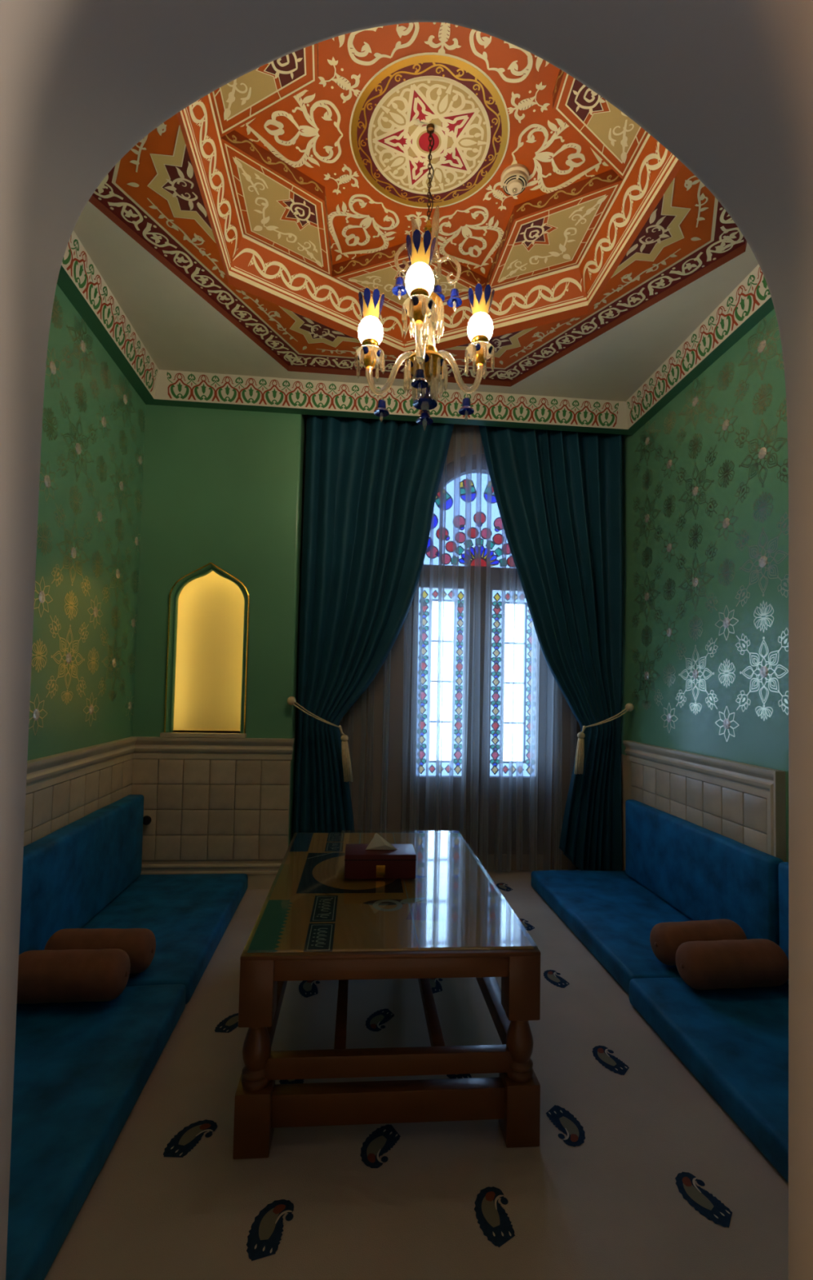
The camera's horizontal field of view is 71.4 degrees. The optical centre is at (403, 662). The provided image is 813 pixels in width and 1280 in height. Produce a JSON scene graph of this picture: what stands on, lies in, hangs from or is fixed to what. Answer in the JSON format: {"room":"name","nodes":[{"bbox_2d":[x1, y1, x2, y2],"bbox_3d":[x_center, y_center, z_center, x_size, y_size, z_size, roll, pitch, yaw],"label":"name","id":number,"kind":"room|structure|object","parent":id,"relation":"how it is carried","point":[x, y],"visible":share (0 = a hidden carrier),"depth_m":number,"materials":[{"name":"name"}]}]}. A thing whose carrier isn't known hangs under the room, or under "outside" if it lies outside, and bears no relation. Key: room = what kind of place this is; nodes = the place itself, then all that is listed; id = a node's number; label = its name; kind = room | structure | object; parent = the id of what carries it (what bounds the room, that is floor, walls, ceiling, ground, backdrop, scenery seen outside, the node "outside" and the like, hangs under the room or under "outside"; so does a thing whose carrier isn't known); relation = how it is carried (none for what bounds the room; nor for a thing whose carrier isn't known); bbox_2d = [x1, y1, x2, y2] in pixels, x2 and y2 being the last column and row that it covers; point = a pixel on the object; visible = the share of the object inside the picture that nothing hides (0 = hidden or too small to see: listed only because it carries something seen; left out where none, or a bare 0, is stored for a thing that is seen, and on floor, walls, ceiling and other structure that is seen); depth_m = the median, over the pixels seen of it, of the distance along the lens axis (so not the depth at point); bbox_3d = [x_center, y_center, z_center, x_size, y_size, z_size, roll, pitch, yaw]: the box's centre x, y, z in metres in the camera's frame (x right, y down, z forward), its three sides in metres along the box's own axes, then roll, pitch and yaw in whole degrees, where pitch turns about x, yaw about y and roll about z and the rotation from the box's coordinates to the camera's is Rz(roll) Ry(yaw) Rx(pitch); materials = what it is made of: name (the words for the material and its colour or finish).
{"room":"sitting room","nodes":[
{"label":"sitting room","id":0,"kind":"room"},
{"bbox_2d":[23,284,145,846],"bbox_3d":[-1.524,-0.492,2.167,0.165,3.500,3.170,1,-2,-5],"label":"wall","id":1,"kind":"structure","parent":0,"point":[90,499],"depth_m":2.65,"materials":[{"name":"green paint"}]},
{"bbox_2d":[28,693,47,735],"bbox_3d":[-1.484,0.209,2.286,0.001,0.170,0.170,1,-2,-5],"label":"flower","id":2,"kind":"object","parent":1,"relation":"on","point":[37,723],"depth_m":2.30,"materials":[{"name":"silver metal"}]},
{"bbox_2d":[34,576,53,617],"bbox_3d":[-1.474,-0.269,2.306,0.001,0.170,0.170,1,-2,-5],"label":"flower","id":3,"kind":"object","parent":1,"relation":"on","point":[43,593],"depth_m":2.32,"materials":[{"name":"silver metal"}]},
{"bbox_2d":[39,461,57,501],"bbox_3d":[-1.464,-0.746,2.326,0.001,0.170,0.170,1,-2,-5],"label":"flower","id":4,"kind":"object","parent":1,"relation":"on","point":[48,480],"depth_m":2.33,"materials":[{"name":"green paint"}]},
{"bbox_2d":[45,347,62,387],"bbox_3d":[-1.454,-1.224,2.346,0.001,0.170,0.170,1,-2,-5],"label":"flower","id":5,"kind":"object","parent":1,"relation":"on","point":[54,366],"depth_m":2.36,"materials":[{"name":"green paint"}]},
{"bbox_2d":[83,692,98,725],"bbox_3d":[-1.528,0.228,2.769,0.001,0.170,0.170,1,-2,-5],"label":"flower","id":6,"kind":"object","parent":1,"relation":"on","point":[91,700],"depth_m":2.77,"materials":[{"name":"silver metal"}]},
{"bbox_2d":[87,595,102,629],"bbox_3d":[-1.518,-0.249,2.789,0.001,0.170,0.170,1,-2,-5],"label":"flower","id":7,"kind":"object","parent":1,"relation":"on","point":[95,603],"depth_m":2.78,"materials":[{"name":"silver metal"}]},
{"bbox_2d":[92,500,106,533],"bbox_3d":[-1.508,-0.727,2.809,0.001,0.170,0.170,1,-2,-5],"label":"flower","id":8,"kind":"object","parent":1,"relation":"on","point":[99,507],"depth_m":2.81,"materials":[{"name":"green paint"}]},
{"bbox_2d":[96,406,111,438],"bbox_3d":[-1.498,-1.204,2.829,0.001,0.170,0.170,1,-2,-5],"label":"flower","id":9,"kind":"object","parent":1,"relation":"on","point":[103,413],"depth_m":2.83,"materials":[{"name":"green paint"}]},
{"bbox_2d":[124,692,133,720],"bbox_3d":[-1.572,0.247,3.252,0.001,0.170,0.170,1,-2,-5],"label":"flower","id":10,"kind":"object","parent":1,"relation":"on","point":[128,696],"depth_m":3.23,"materials":[{"name":"silver metal"}]},
{"bbox_2d":[127,608,137,637],"bbox_3d":[-1.562,-0.230,3.272,0.001,0.170,0.170,1,-2,-5],"label":"flower","id":11,"kind":"object","parent":1,"relation":"on","point":[131,613],"depth_m":3.25,"materials":[{"name":"green paint"}]},
{"bbox_2d":[131,527,140,554],"bbox_3d":[-1.552,-0.708,3.292,0.001,0.170,0.170,1,-2,-5],"label":"flower","id":12,"kind":"object","parent":1,"relation":"on","point":[135,531],"depth_m":3.28,"materials":[{"name":"green paint"}]},
{"bbox_2d":[134,446,143,473],"bbox_3d":[-1.542,-1.185,3.312,0.001,0.170,0.170,1,-2,-5],"label":"flower","id":13,"kind":"object","parent":1,"relation":"on","point":[139,451],"depth_m":3.30,"materials":[{"name":"green paint"}]},
{"bbox_2d":[26,736,294,794],"bbox_3d":[-1.017,0.459,2.231,0.934,0.124,2.260,1,-2,-5],"label":"trim","id":14,"kind":"structure","parent":1,"relation":"attached to","point":[43,772],"depth_m":3.27,"materials":[{"name":"stone"}]},
{"bbox_2d":[140,863,280,888],"bbox_3d":[-1.036,1.201,2.199,0.926,0.142,2.260,1,-2,-5],"label":"baseboard","id":15,"kind":"structure","parent":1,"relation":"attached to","point":[260,876],"depth_m":3.30,"materials":[{"name":"stone"}]},
{"bbox_2d":[57,230,774,435],"bbox_3d":[0.093,-1.783,2.205,3.070,0.450,2.650,1,-2,-5],"label":"crown molding","id":16,"kind":"structure","parent":1,"relation":"attached to","point":[79,279],"depth_m":3.33,"materials":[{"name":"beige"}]},
{"bbox_2d":[130,404,306,864],"bbox_3d":[-1.124,-0.325,3.561,0.920,3.300,0.455,1,-2,-5],"label":"wall","id":17,"kind":"structure","parent":0,"point":[220,583],"depth_m":3.38,"materials":[{"name":"green wall paint"},{"name":"stone tile"},{"name":"grout"}]},
{"bbox_2d":[142,815,151,825],"bbox_3d":[-1.470,0.901,3.245,0.054,0.053,0.054,1,-2,-5],"label":"door stop","id":18,"kind":"object","parent":17,"relation":"attached to","point":[147,820],"visible":0.89,"depth_m":3.22,"materials":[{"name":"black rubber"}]},
{"bbox_2d":[287,696,352,782],"bbox_3d":[-0.493,0.453,3.352,0.399,0.502,0.065,2,-2,-7],"label":"tieback","id":19,"kind":"object","parent":17,"relation":"attached to","point":[346,762],"visible":1,"depth_m":3.35,"materials":[{"name":"fabric"}]},
{"bbox_2d":[293,414,453,835],"bbox_3d":[-0.172,-0.136,3.527,0.960,2.890,0.133,1,-2,-5],"label":"velvet curtain","id":20,"kind":"object","parent":17,"relation":"hanging from","point":[371,486],"visible":0.86,"depth_m":3.52,"materials":[{"name":"teal fabric"}]},
{"bbox_2d":[295,414,581,870],"bbox_3d":[0.343,-0.282,3.861,2.362,3.300,0.160,1,-2,-5],"label":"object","id":21,"kind":"object","parent":17,"relation":"in","point":[376,688],"depth_m":3.72,"materials":[{"name":"white"}]},
{"bbox_2d":[400,453,551,854],"bbox_3d":[0.503,-0.077,3.833,1.006,2.695,0.070,1,-2,-5],"label":"window","id":22,"kind":"structure","parent":21,"relation":"attached to","point":[489,797],"depth_m":3.80,"materials":[{"name":"multicoloured glass"}]},
{"bbox_2d":[0,0,812,1279],"bbox_3d":[0.203,-0.519,0.647,3.830,3.500,0.370,1,-2,-5],"label":"wall","id":23,"kind":"structure","parent":0,"point":[726,86],"depth_m":0.74,"materials":[{"name":"paint"}]},
{"bbox_2d":[73,22,758,401],"bbox_3d":[0.079,-1.869,2.393,3.330,0.313,3.220,1,-2,-5],"label":"ceiling","id":24,"kind":"structure","parent":0,"point":[317,154],"depth_m":2.42,"materials":[{"name":"brown"}]},
{"bbox_2d":[354,123,494,431],"bbox_3d":[0.091,-1.443,2.176,0.453,1.174,0.450,3,-3,-38],"label":"chandelier","id":25,"kind":"object","parent":24,"relation":"hanging from","point":[427,366],"visible":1,"depth_m":2.12,"materials":[{"name":"brown metal"}]},
{"bbox_2d":[500,163,528,195],"bbox_3d":[0.462,-1.985,2.347,0.116,0.068,0.116,1,-2,-5],"label":"smoke detector","id":26,"kind":"object","parent":24,"relation":"attached to","point":[514,179],"visible":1,"depth_m":2.32,"materials":[{"name":"beige plastic"}]},
{"bbox_2d":[44,869,788,1279],"bbox_3d":[0.143,1.267,0.817,3.430,0.062,6.100,1,-2,-5],"label":"floor","id":27,"kind":"structure","parent":0,"point":[637,1171],"depth_m":1.42,"materials":[{"name":"carpet"}]},
{"bbox_2d":[5,984,186,1279],"bbox_3d":[-1.073,1.188,1.438,0.671,0.098,1.230,1,-2,-5],"label":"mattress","id":28,"kind":"object","parent":27,"relation":"on","point":[81,1068],"visible":0.82,"depth_m":1.51,"materials":[{"name":"fabric"}]},
{"bbox_2d":[17,948,130,1004],"bbox_3d":[-1.151,1.077,1.947,0.388,0.162,0.162,1,-2,-5],"label":"bolster cushion","id":29,"kind":"object","parent":28,"relation":"on","point":[68,975],"visible":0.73,"depth_m":1.89,"materials":[{"name":"fabric"}]},
{"bbox_2d":[81,873,248,1004],"bbox_3d":[-1.183,1.234,2.662,0.674,0.105,1.214,1,-2,-5],"label":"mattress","id":30,"kind":"object","parent":27,"relation":"on","point":[188,916],"visible":0.6,"depth_m":2.64,"materials":[{"name":"fabric"}]},
{"bbox_2d":[18,794,143,955],"bbox_3d":[-1.457,0.944,2.568,0.101,0.456,1.250,1,-2,-5],"label":"backrest cushion","id":31,"kind":"object","parent":30,"relation":"on","point":[72,873],"visible":0.77,"depth_m":2.45,"materials":[{"name":"fabric"}]},
{"bbox_2d":[44,928,155,973],"bbox_3d":[-1.137,1.082,2.126,0.388,0.154,0.154,1,-2,-3],"label":"bolster cushion","id":32,"kind":"object","parent":30,"relation":"on","point":[140,944],"visible":0.66,"depth_m":2.09,"materials":[{"name":"fabric"}]},
{"bbox_2d":[232,832,540,1159],"bbox_3d":[-0.078,1.030,2.079,0.792,0.513,1.232,1,-2,-4],"label":"coffee table","id":33,"kind":"object","parent":27,"relation":"on","point":[261,1105],"visible":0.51,"depth_m":1.49,"materials":[{"name":"brown wood"}]},
{"bbox_2d":[344,832,416,879],"bbox_3d":[-0.087,0.700,2.085,0.256,0.146,0.144,1,-2,-4],"label":"tissue box","id":34,"kind":"object","parent":33,"relation":"on","point":[379,859],"visible":1,"depth_m":2.02,"materials":[{"name":"wood"}]},
{"bbox_2d":[246,832,533,953],"bbox_3d":[-0.073,0.784,2.089,0.760,0.002,1.196,1,-2,-4],"label":"table top","id":35,"kind":"object","parent":33,"relation":"on","point":[451,904],"visible":0.91,"depth_m":1.80,"materials":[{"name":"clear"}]},
{"bbox_2d":[531,870,693,995],"bbox_3d":[1.142,1.291,2.843,0.632,0.103,1.257,1,-2,-5],"label":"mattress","id":36,"kind":"object","parent":27,"relation":"on","point":[611,913],"visible":0.56,"depth_m":2.80,"materials":[{"name":"fabric"}]},
{"bbox_2d":[649,919,746,965],"bbox_3d":[1.205,1.139,2.310,0.388,0.158,0.158,2,-2,-10],"label":"bolster cushion","id":37,"kind":"object","parent":36,"relation":"on","point":[665,938],"visible":0.66,"depth_m":2.27,"materials":[{"name":"fabric"}]},
{"bbox_2d":[625,800,783,946],"bbox_3d":[1.414,1.020,2.804,0.073,0.448,1.195,1,-2,-5],"label":"backrest cushion","id":38,"kind":"object","parent":36,"relation":"on","point":[703,873],"visible":0.78,"depth_m":2.65,"materials":[{"name":"fabric"}]},
{"bbox_2d":[629,977,788,1182],"bbox_3d":[1.242,1.243,1.621,0.655,0.100,1.180,1,-2,-5],"label":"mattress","id":39,"kind":"object","parent":27,"relation":"on","point":[735,1042],"visible":0.66,"depth_m":1.80,"materials":[{"name":"fabric"}]},
{"bbox_2d":[675,938,788,990],"bbox_3d":[1.238,1.134,2.133,0.408,0.162,0.162,1,-2,-7],"label":"bolster cushion","id":40,"kind":"object","parent":39,"relation":"on","point":[751,962],"visible":0.97,"depth_m":2.07,"materials":[{"name":"fabric"}]},
{"bbox_2d":[778,862,788,984],"bbox_3d":[1.525,0.975,1.645,0.064,0.450,1.115,1,-2,-5],"label":"backrest cushion","id":41,"kind":"object","parent":39,"relation":"on","point":[783,866],"visible":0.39,"depth_m":2.16,"materials":[{"name":"fabric"}]},
{"bbox_2d":[304,419,577,871],"bbox_3d":[0.378,-0.110,3.709,2.092,2.905,0.096,1,-2,-5],"label":"sheer curtain","id":42,"kind":"object","parent":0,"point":[440,565],"visible":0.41,"depth_m":3.70,"materials":[{"name":"white fabric"}]},
{"bbox_2d":[244,137,646,311],"bbox_3d":[0.085,-2.160,2.405,3.330,0.080,3.220,1,-2,-5],"label":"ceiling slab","id":43,"kind":"structure","parent":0,"point":[646,137],"depth_m":3.01,"materials":[{"name":"orange paint"}]},
{"bbox_2d":[620,308,788,871],"bbox_3d":[1.627,-0.414,2.451,0.165,3.500,3.170,1,-2,-5],"label":"wall","id":44,"kind":"structure","parent":0,"point":[705,663],"depth_m":2.78,"materials":[{"name":"green paint"}]},
{"bbox_2d":[479,425,623,871],"bbox_3d":[0.936,-0.109,3.632,0.963,2.890,0.138,1,-2,-5],"label":"velvet curtain","id":45,"kind":"object","parent":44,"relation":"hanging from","point":[558,495],"visible":0.95,"depth_m":3.66,"materials":[{"name":"teal fabric"}]},
{"bbox_2d":[573,702,634,774],"bbox_3d":[1.246,0.470,3.508,0.369,0.446,0.061,1,-2,-1],"label":"tieback","id":46,"kind":"object","parent":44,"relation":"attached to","point":[580,756],"visible":1,"depth_m":3.49,"materials":[{"name":"fabric"}]},
{"bbox_2d":[661,702,677,733],"bbox_3d":[1.478,0.307,3.146,0.001,0.170,0.170,1,-2,-5],"label":"flower","id":47,"kind":"object","parent":44,"relation":"on","point":[668,710],"depth_m":3.14,"materials":[{"name":"white paint"}]},
{"bbox_2d":[661,449,678,478],"bbox_3d":[1.508,-1.126,3.206,0.001,0.170,0.170,1,-2,-5],"label":"flower","id":48,"kind":"object","parent":44,"relation":"on","point":[669,458],"depth_m":3.20,"materials":[{"name":"green paint"}]},
{"bbox_2d":[661,533,678,561],"bbox_3d":[1.498,-0.648,3.186,0.001,0.170,0.170,1,-2,-5],"label":"flower","id":49,"kind":"object","parent":44,"relation":"on","point":[669,541],"depth_m":3.18,"materials":[{"name":"green paint"}]},
{"bbox_2d":[661,617,678,647],"bbox_3d":[1.488,-0.171,3.166,0.001,0.170,0.170,1,-2,-5],"label":"flower","id":50,"kind":"object","parent":44,"relation":"on","point":[669,626],"depth_m":3.16,"materials":[{"name":"green paint"}]},
{"bbox_2d":[622,740,786,862],"bbox_3d":[1.462,0.910,2.922,0.044,0.888,1.297,1,-2,-5],"label":"trim","id":51,"kind":"structure","parent":44,"relation":"attached to","point":[769,784],"depth_m":2.57,"materials":[{"name":"wood"}]},
{"bbox_2d":[714,407,737,442],"bbox_3d":[1.552,-1.145,2.723,0.001,0.170,0.170,1,-2,-5],"label":"flower","id":52,"kind":"object","parent":44,"relation":"on","point":[726,419],"depth_m":2.72,"materials":[{"name":"green paint"}]},
{"bbox_2d":[715,506,737,540],"bbox_3d":[1.542,-0.667,2.703,0.001,0.170,0.170,1,-2,-5],"label":"flower","id":53,"kind":"object","parent":44,"relation":"on","point":[726,517],"depth_m":2.70,"materials":[{"name":"green paint"}]},
{"bbox_2d":[715,604,738,639],"bbox_3d":[1.532,-0.190,2.683,0.001,0.170,0.170,1,-2,-5],"label":"flower","id":54,"kind":"object","parent":44,"relation":"on","point":[726,616],"depth_m":2.68,"materials":[{"name":"silver metal"}]},
{"bbox_2d":[715,706,738,742],"bbox_3d":[1.522,0.287,2.663,0.001,0.170,0.170,1,-2,-5],"label":"flower","id":55,"kind":"object","parent":44,"relation":"on","point":[726,717],"depth_m":2.66,"materials":[{"name":"white paint"}]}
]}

